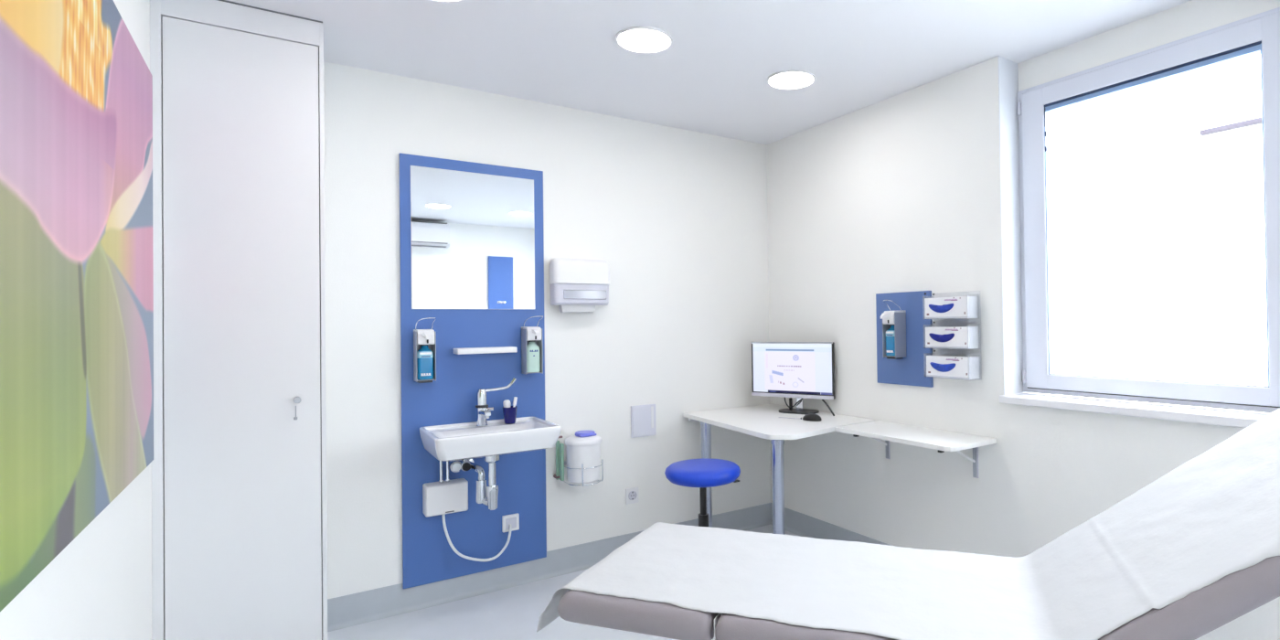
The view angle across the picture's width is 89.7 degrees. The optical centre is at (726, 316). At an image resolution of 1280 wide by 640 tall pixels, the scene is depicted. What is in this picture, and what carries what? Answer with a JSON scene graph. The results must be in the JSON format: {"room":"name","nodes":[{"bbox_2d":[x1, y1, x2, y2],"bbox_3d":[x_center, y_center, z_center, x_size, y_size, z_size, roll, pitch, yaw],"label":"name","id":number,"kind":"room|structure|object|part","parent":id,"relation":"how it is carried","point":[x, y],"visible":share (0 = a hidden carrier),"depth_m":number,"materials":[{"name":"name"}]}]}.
{"room":"examination room","nodes":[
{"label":"examination room","id":0,"kind":"room"},
{"bbox_2d":[0,0,152,639],"bbox_3d":[-1.032,0.091,0.677,0.150,2.600,4.600,0,-1,-35],"label":"wall","id":1,"kind":"structure","parent":0,"point":[99,587],"depth_m":1.68,"materials":[{"name":"paint"}]},
{"bbox_2d":[0,0,153,611],"bbox_3d":[-1.425,-0.185,1.391,0.019,1.316,1.912,0,-1,-35],"label":"picture","id":2,"kind":"object","parent":1,"relation":"attached to","point":[77,259],"visible":1,"depth_m":1.33},
{"bbox_2d":[323,61,771,598],"bbox_3d":[-0.958,0.120,3.616,3.618,2.600,0.150,0,-1,-35],"label":"wall","id":3,"kind":"structure","parent":0,"point":[677,217],"depth_m":3.63,"materials":[{"name":"paint"}]},
{"bbox_2d":[399,152,546,588],"bbox_3d":[-1.284,0.257,3.284,0.706,2.105,0.014,0,-1,-35],"label":"wall panel","id":4,"kind":"object","parent":3,"relation":"attached to","point":[428,557],"visible":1,"depth_m":3.25,"materials":[{"name":"laminate"}]},
{"bbox_2d":[413,317,436,383],"bbox_3d":[-1.451,0.161,3.075,0.086,0.314,0.142,0,-1,-35],"label":"dispenser","id":5,"kind":"object","parent":4,"relation":"attached to","point":[424,340],"visible":1,"depth_m":3.07,"materials":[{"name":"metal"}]},
{"bbox_2d":[416,345,433,379],"bbox_3d":[-1.465,0.220,3.095,0.074,0.164,0.070,0,-1,-35],"label":"bottle","id":6,"kind":"object","parent":5,"relation":"on","point":[424,353],"depth_m":3.07,"materials":[{"name":"blue plastic"}]},
{"bbox_3d":[-1.450,0.040,3.073,0.080,0.072,0.114,0,-1,-35],"label":"elbow lever","id":7,"kind":"part","parent":5,"relation":"part of","materials":[{"name":"silver metal"}]},
{"bbox_2d":[422,460,511,561],"bbox_3d":[-1.292,0.955,3.208,0.420,0.584,0.079,0,-1,-35],"label":"water heater","id":8,"kind":"object","parent":4,"relation":"attached to","point":[442,497],"visible":0.97,"depth_m":3.13,"materials":[{"name":"white plastic"}]},
{"bbox_2d":[410,165,535,309],"bbox_3d":[-1.289,-0.390,3.281,0.607,0.703,0.005,0,-1,-35],"label":"wall mirror","id":9,"kind":"object","parent":4,"relation":"attached to","point":[473,234],"visible":1,"depth_m":3.27,"materials":[{"name":"silver mirror"}]},
{"bbox_2d":[453,346,517,354],"bbox_3d":[-1.229,0.171,3.251,0.290,0.029,0.105,0,-1,-35],"label":"wall shelf","id":10,"kind":"object","parent":4,"relation":"attached to","point":[496,349],"visible":1,"depth_m":3.21,"materials":[{"name":"white plastic"}]},
{"bbox_2d":[419,377,561,510],"bbox_3d":[-1.148,0.619,3.101,0.569,0.619,0.430,0,-1,-35],"label":"washbasin","id":11,"kind":"object","parent":4,"relation":"attached to","point":[465,442],"visible":1,"depth_m":3.05,"materials":[{"name":"white ceramic"}]},
{"bbox_3d":[-1.282,0.740,3.146,0.042,0.042,0.018,0,-1,-35],"label":"valve knob","id":12,"kind":"part","parent":11,"relation":"part of","materials":[{"name":"black plastic"}]},
{"bbox_2d":[419,416,561,461],"bbox_3d":[-1.149,0.593,3.101,0.569,0.120,0.430,0,-1,-35],"label":"basin","id":13,"kind":"object","parent":11,"relation":"in","point":[483,437],"depth_m":2.99,"materials":[{"name":"white ceramic"}]},
{"bbox_2d":[475,377,516,426],"bbox_3d":[-1.160,0.430,3.229,0.194,0.237,0.149,0,-1,-35],"label":"faucet","id":14,"kind":"object","parent":11,"relation":"on","point":[483,413],"depth_m":3.21,"materials":[{"name":"silver metal"}]},
{"bbox_2d":[502,405,517,424],"bbox_3d":[-1.117,0.506,3.292,0.073,0.084,0.073,0,-1,-35],"label":"tumbler","id":15,"kind":"object","parent":11,"relation":"on","point":[509,413],"visible":0.94,"depth_m":3.27,"materials":[{"name":"blue plastic"}]},
{"bbox_2d":[502,399,511,407],"bbox_3d":[-1.131,0.483,3.283,0.037,0.112,0.037,0,-1,-35],"label":"tube","id":16,"kind":"object","parent":15,"relation":"in","point":[506,403],"visible":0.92,"depth_m":3.27,"materials":[{"name":"white plastic"}]},
{"bbox_2d":[512,396,517,406],"bbox_3d":[-1.099,0.478,3.300,0.034,0.126,0.010,0,-1,-35],"label":"toothbrush","id":17,"kind":"object","parent":15,"relation":"in","point":[515,398],"visible":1,"depth_m":3.30,"materials":[{"name":"white plastic"}]},
{"bbox_2d":[501,512,519,532],"bbox_3d":[-1.133,1.082,3.350,0.084,0.084,0.022,0,-1,-35],"label":"wall socket","id":18,"kind":"object","parent":4,"relation":"attached to","point":[513,519],"visible":1,"depth_m":3.34,"materials":[{"name":"white plastic"}]},
{"bbox_3d":[-1.129,1.082,3.343,0.056,0.056,0.006,0,-1,-35],"label":"plate","id":19,"kind":"part","parent":18,"relation":"part of","materials":[{"name":"grey plastic"}]},
{"bbox_2d":[521,315,543,373],"bbox_3d":[-1.021,0.148,3.373,0.086,0.306,0.142,0,-1,-35],"label":"soap dispenser","id":20,"kind":"object","parent":4,"relation":"attached to","point":[531,336],"visible":1,"depth_m":3.37,"materials":[{"name":"metal"}]},
{"bbox_3d":[-1.020,0.031,3.371,0.080,0.072,0.114,0,-1,-35],"label":"elbow lever","id":21,"kind":"part","parent":20,"relation":"part of","materials":[{"name":"silver metal"}]},
{"bbox_2d":[526,341,540,372],"bbox_3d":[-1.035,0.211,3.393,0.072,0.164,0.070,0,-1,-35],"label":"bottle","id":22,"kind":"object","parent":20,"relation":"on","point":[533,348],"depth_m":3.37,"materials":[{"name":"green plastic"}]},
{"bbox_2d":[327,502,771,631],"bbox_3d":[-0.969,1.351,3.476,3.128,0.137,0.030,0,-1,-35],"label":"baseboard","id":23,"kind":"structure","parent":3,"relation":"attached to","point":[358,608],"depth_m":3.30,"materials":[{"name":"plastic"}]},
{"bbox_2d":[553,435,603,486],"bbox_3d":[-0.794,0.775,3.487,0.238,0.255,0.228,0,-1,-35],"label":"bracket","id":24,"kind":"object","parent":3,"relation":"attached to","point":[560,447],"visible":0.73,"depth_m":3.47,"materials":[{"name":"silver metal"}]},
{"bbox_3d":[-0.786,0.842,3.492,0.220,0.120,0.228,0,-1,-35],"label":"wire frame","id":25,"kind":"part","parent":24,"relation":"part of","materials":[{"name":"silver metal"}]},
{"bbox_2d":[565,430,602,483],"bbox_3d":[-0.780,0.759,3.483,0.200,0.266,0.200,0,-1,-35],"label":"bin","id":26,"kind":"object","parent":24,"relation":"in","point":[583,447],"visible":1,"depth_m":3.41,"materials":[{"name":"white plastic"}]},
{"bbox_3d":[-0.782,0.667,3.485,0.200,0.044,0.200,0,-1,-35],"label":"lid","id":27,"kind":"part","parent":26,"relation":"part of","materials":[{"name":"white plastic"}]},
{"bbox_2d":[549,257,609,312],"bbox_3d":[-0.809,-0.172,3.564,0.346,0.300,0.114,0,-1,-35],"label":"paper towel dispenser","id":28,"kind":"object","parent":3,"relation":"attached to","point":[576,285],"visible":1,"depth_m":3.51,"materials":[{"name":"white plastic"}]},
{"bbox_2d":[558,304,595,312],"bbox_3d":[-0.832,-0.052,3.549,0.200,0.060,0.048,0,-1,-35],"label":"paper towel","id":29,"kind":"object","parent":28,"relation":"hanging from","point":[563,308],"depth_m":3.53,"materials":[{"name":"white paper"}]},
{"bbox_2d":[549,283,608,305],"bbox_3d":[-0.818,-0.124,3.563,0.324,0.114,0.104,0,-1,-35],"label":"cover","id":30,"kind":"object","parent":28,"relation":"on","point":[560,293],"depth_m":3.51,"materials":[{"name":"grey plastic"}]},
{"bbox_2d":[625,486,639,504],"bbox_3d":[-0.557,1.059,3.774,0.083,0.092,0.016,0,-1,-35],"label":"wall outlet","id":31,"kind":"object","parent":3,"relation":"attached to","point":[632,496],"visible":1,"depth_m":3.77,"materials":[{"name":"white plastic"}]},
{"bbox_2d":[630,404,656,437],"bbox_3d":[-0.496,0.623,3.824,0.162,0.188,0.018,0,-1,-35],"label":"access panel","id":32,"kind":"object","parent":3,"relation":"attached to","point":[643,417],"visible":1,"depth_m":3.81,"materials":[{"name":"white plastic"}]},
{"bbox_2d":[327,524,799,639],"bbox_3d":[0.411,1.432,1.650,3.618,0.100,4.900,0,-1,-35],"label":"floor","id":33,"kind":"structure","parent":0,"point":[514,613],"depth_m":2.95,"materials":[{"name":"plastic"}]},
{"bbox_2d":[149,0,327,639],"bbox_3d":[-1.929,0.122,2.562,0.521,2.600,0.478,0,-1,-35],"label":"tall cabinet","id":34,"kind":"object","parent":33,"relation":"on","point":[240,532],"visible":1,"depth_m":2.38,"materials":[{"name":"paint"}]},
{"bbox_3d":[-1.664,0.353,2.472,0.025,0.088,0.035,0,-1,-35],"label":"lock knob","id":35,"kind":"part","parent":34,"relation":"part of","materials":[{"name":"metal"}]},
{"bbox_2d":[664,458,740,526],"bbox_3d":[-0.125,1.065,3.168,0.526,0.678,0.498,0,-1,-35],"label":"stool","id":36,"kind":"object","parent":33,"relation":"on","point":[702,474],"visible":0.3,"depth_m":3.06,"materials":[{"name":"blue leather"}]},
{"bbox_3d":[-0.117,0.767,3.152,0.374,0.082,0.374,0,-1,-35],"label":"seat","id":37,"kind":"part","parent":36,"relation":"part of","materials":[{"name":"blue leather"}]},
{"bbox_2d":[683,404,874,534],"bbox_3d":[0.282,0.998,3.739,0.767,0.815,1.029,0,-1,-35],"label":"desk","id":38,"kind":"object","parent":33,"relation":"on","point":[762,421],"visible":0.62,"depth_m":3.53,"materials":[{"name":"white laminate"}]},
{"bbox_3d":[-0.120,1.012,3.844,0.060,0.776,0.060,0,-1,-35],"label":"leg","id":39,"kind":"part","parent":38,"relation":"part of","materials":[{"name":"silver metal"}]},
{"bbox_3d":[0.264,1.000,3.228,0.060,0.776,0.060,0,-1,-35],"label":"leg","id":40,"kind":"part","parent":38,"relation":"part of","materials":[{"name":"silver metal"}]},
{"bbox_2d":[751,341,834,415],"bbox_3d":[0.428,0.373,3.968,0.589,0.434,0.185,-1,-1,31],"label":"monitor","id":41,"kind":"object","parent":38,"relation":"on","point":[800,370],"visible":1,"depth_m":3.95,"materials":[{"name":"plastic"}]},
{"bbox_2d":[778,413,821,421],"bbox_3d":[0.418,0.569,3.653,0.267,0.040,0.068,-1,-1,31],"label":"computer mouse","id":42,"kind":"object","parent":38,"relation":"on","point":[811,417],"visible":1,"depth_m":3.59,"materials":[{"name":"black plastic"}]},
{"bbox_2d":[557,555,1279,639],"bbox_3d":[0.575,0.820,1.777,1.979,1.123,0.710,-1,-1,19],"label":"couch","id":43,"kind":"object","parent":33,"relation":"on","point":[1235,594],"visible":0.3,"depth_m":1.55,"materials":[{"name":"beige leather"}]},
{"bbox_2d":[557,589,718,639],"bbox_3d":[-0.144,0.813,2.029,0.454,0.078,0.710,-1,-1,19],"label":"cushion","id":44,"kind":"object","parent":43,"relation":"on","point":[630,614],"depth_m":1.70,"materials":[{"name":"grey leather"}]},
{"bbox_3d":[0.226,0.869,1.899,1.222,0.038,0.510,-1,-1,19],"label":"frame","id":45,"kind":"part","parent":43,"relation":"part of","materials":[{"name":"white metal"}]},
{"bbox_2d":[714,613,897,639],"bbox_3d":[0.446,0.803,1.822,0.770,0.078,0.710,-1,-1,19],"label":"seat cushion","id":46,"kind":"object","parent":43,"relation":"on","point":[727,626],"depth_m":1.58,"materials":[{"name":"grey leather"}]},
{"bbox_2d":[536,407,1279,639],"bbox_3d":[0.531,0.560,1.803,2.047,0.654,0.709,-1,-1,19],"label":"paper sheet","id":47,"kind":"object","parent":43,"relation":"on","point":[1216,515],"visible":0.99,"depth_m":1.71,"materials":[{"name":"white paper"}]},
{"bbox_2d":[1097,555,1279,639],"bbox_3d":[1.169,0.524,1.571,0.712,0.551,0.710,-1,-1,19],"label":"cushion","id":48,"kind":"object","parent":43,"relation":"on","point":[1235,594],"depth_m":1.27,"materials":[{"name":"grey leather"}]},
{"bbox_2d":[225,0,1191,144],"bbox_3d":[0.376,-1.267,1.678,3.618,0.100,4.900,0,-1,-35],"label":"ceiling","id":49,"kind":"structure","parent":0,"point":[715,71],"depth_m":2.81,"materials":[{"name":"paint"}]},
{"bbox_2d":[431,0,462,2],"bbox_3d":[-1.041,-1.188,2.277,0.248,0.009,0.248,0,-1,-35],"label":"recessed light","id":50,"kind":"object","parent":49,"relation":"in","point":[445,1],"visible":1,"depth_m":2.39,"materials":[{"name":"white plastic"}]},
{"bbox_2d":[615,26,672,53],"bbox_3d":[-0.355,-1.192,2.752,0.248,0.009,0.248,0,-1,-35],"label":"recessed light","id":51,"kind":"object","parent":49,"relation":"in","point":[638,39],"visible":1,"depth_m":2.74,"materials":[{"name":"white plastic"}]},
{"bbox_2d":[767,69,815,89],"bbox_3d":[0.327,-1.196,3.224,0.248,0.009,0.248,0,-1,-35],"label":"recessed light","id":52,"kind":"object","parent":49,"relation":"in","point":[793,79],"visible":1,"depth_m":3.22,"materials":[{"name":"white plastic"}]},
{"bbox_2d":[766,0,1279,639],"bbox_3d":[1.741,0.074,2.596,0.340,2.600,4.600,0,-1,-35],"label":"wall","id":53,"kind":"structure","parent":0,"point":[900,193],"depth_m":3.26,"materials":[{"name":"paint"}]},
{"bbox_2d":[770,502,891,545],"bbox_3d":[1.605,1.306,2.479,0.030,0.137,4.600,0,-1,-35],"label":"baseboard","id":54,"kind":"structure","parent":53,"relation":"attached to","point":[802,525],"depth_m":4.00,"materials":[{"name":"plastic"}]},
{"bbox_2d":[875,290,933,387],"bbox_3d":[0.949,0.117,3.424,0.021,0.497,0.361,0,-1,-35],"label":"board","id":55,"kind":"object","parent":53,"relation":"attached to","point":[910,370],"visible":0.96,"depth_m":3.38,"materials":[{"name":"plastic"}]},
{"bbox_2d":[880,299,906,359],"bbox_3d":[0.874,0.067,3.394,0.142,0.314,0.086,0,-1,-35],"label":"dispenser","id":56,"kind":"object","parent":55,"relation":"attached to","point":[893,322],"visible":1,"depth_m":3.38,"materials":[{"name":"metal"}]},
{"bbox_2d":[885,325,895,355],"bbox_3d":[0.896,0.126,3.408,0.070,0.164,0.074,0,-1,-35],"label":"bottle","id":57,"kind":"object","parent":56,"relation":"on","point":[890,329],"depth_m":3.39,"materials":[{"name":"blue plastic"}]},
{"bbox_3d":[0.870,-0.054,3.392,0.114,0.072,0.080,0,-1,-35],"label":"elbow lever","id":58,"kind":"part","parent":56,"relation":"part of","materials":[{"name":"silver metal"}]},
{"bbox_2d":[835,420,996,478],"bbox_3d":[0.922,0.679,3.179,0.350,0.205,0.715,0,-1,-35],"label":"shelf","id":59,"kind":"object","parent":53,"relation":"attached to","point":[942,441],"visible":1,"depth_m":3.08,"materials":[{"name":"white laminate"}]},
{"bbox_3d":[0.887,0.695,3.522,0.010,0.170,0.016,0,-1,-35],"label":"rail","id":60,"kind":"part","parent":59,"relation":"part of","materials":[{"name":"metal"}]},
{"bbox_3d":[0.920,0.587,3.179,0.348,0.022,0.715,0,-1,-35],"label":"shelf","id":61,"kind":"part","parent":59,"relation":"part of","materials":[{"name":"white plastic"}]},
{"bbox_3d":[1.197,0.686,3.074,0.010,0.170,0.016,0,-1,-35],"label":"rail","id":62,"kind":"part","parent":59,"relation":"part of","materials":[{"name":"metal"}]},
{"bbox_2d":[997,55,1023,394],"bbox_3d":[1.652,-0.435,2.563,0.159,1.580,1.090,0,-1,-35],"label":"window reveal","id":63,"kind":"structure","parent":53,"relation":"attached to","point":[1008,69],"depth_m":3.00,"materials":[{"name":"paint"}]},
{"bbox_2d":[998,392,1269,427],"bbox_3d":[1.646,0.370,2.548,0.195,0.035,1.094,0,-1,-35],"label":"windowsill","id":64,"kind":"structure","parent":53,"relation":"attached to","point":[1160,411],"depth_m":2.48,"materials":[{"name":"white plastic"}]},
{"bbox_2d":[1017,7,1279,413],"bbox_3d":[1.732,-0.369,2.617,0.106,1.439,1.082,0,-1,-35],"label":"window","id":65,"kind":"structure","parent":53,"relation":"in","point":[1257,34],"depth_m":2.64,"materials":[{"name":"plastic"}]},
{"bbox_3d":[1.098,0.091,3.118,0.088,0.425,0.270,0,-1,-35],"label":"rack","id":66,"kind":"object","parent":53,"relation":"attached to","visible":0},
{"bbox_2d":[924,296,977,319],"bbox_3d":[1.090,-0.044,3.117,0.091,0.103,0.247,0,-1,-35],"label":"glove box","id":67,"kind":"object","parent":66,"relation":"in","point":[959,306],"visible":1,"depth_m":3.07,"materials":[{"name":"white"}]},
{"bbox_2d":[925,326,978,348],"bbox_3d":[1.093,0.100,3.115,0.091,0.103,0.247,0,-1,-35],"label":"glove box","id":68,"kind":"object","parent":66,"relation":"in","point":[935,336],"visible":1,"depth_m":3.07,"materials":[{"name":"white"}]},
{"bbox_2d":[926,354,979,379],"bbox_3d":[1.096,0.244,3.111,0.092,0.103,0.247,0,-1,-35],"label":"glove box","id":69,"kind":"object","parent":66,"relation":"in","point":[953,367],"visible":1,"depth_m":3.06,"materials":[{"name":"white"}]},
{"label":"outside","id":70,"kind":"structure","parent":0,"visible":0},
{"bbox_3d":[14.249,4.544,10.922,29.660,0.100,45.000,0,-1,-35],"label":"ground","id":71,"kind":"structure","parent":70,"visible":0},
{"bbox_2d":[1199,53,1268,413],"bbox_3d":[11.569,-0.026,5.581,4.100,9.000,11.120,0,-1,-35],"label":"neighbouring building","id":72,"kind":"structure","parent":71,"relation":"on","point":[1232,132],"depth_m":8.75,"materials":[{"name":"white"}]}
]}

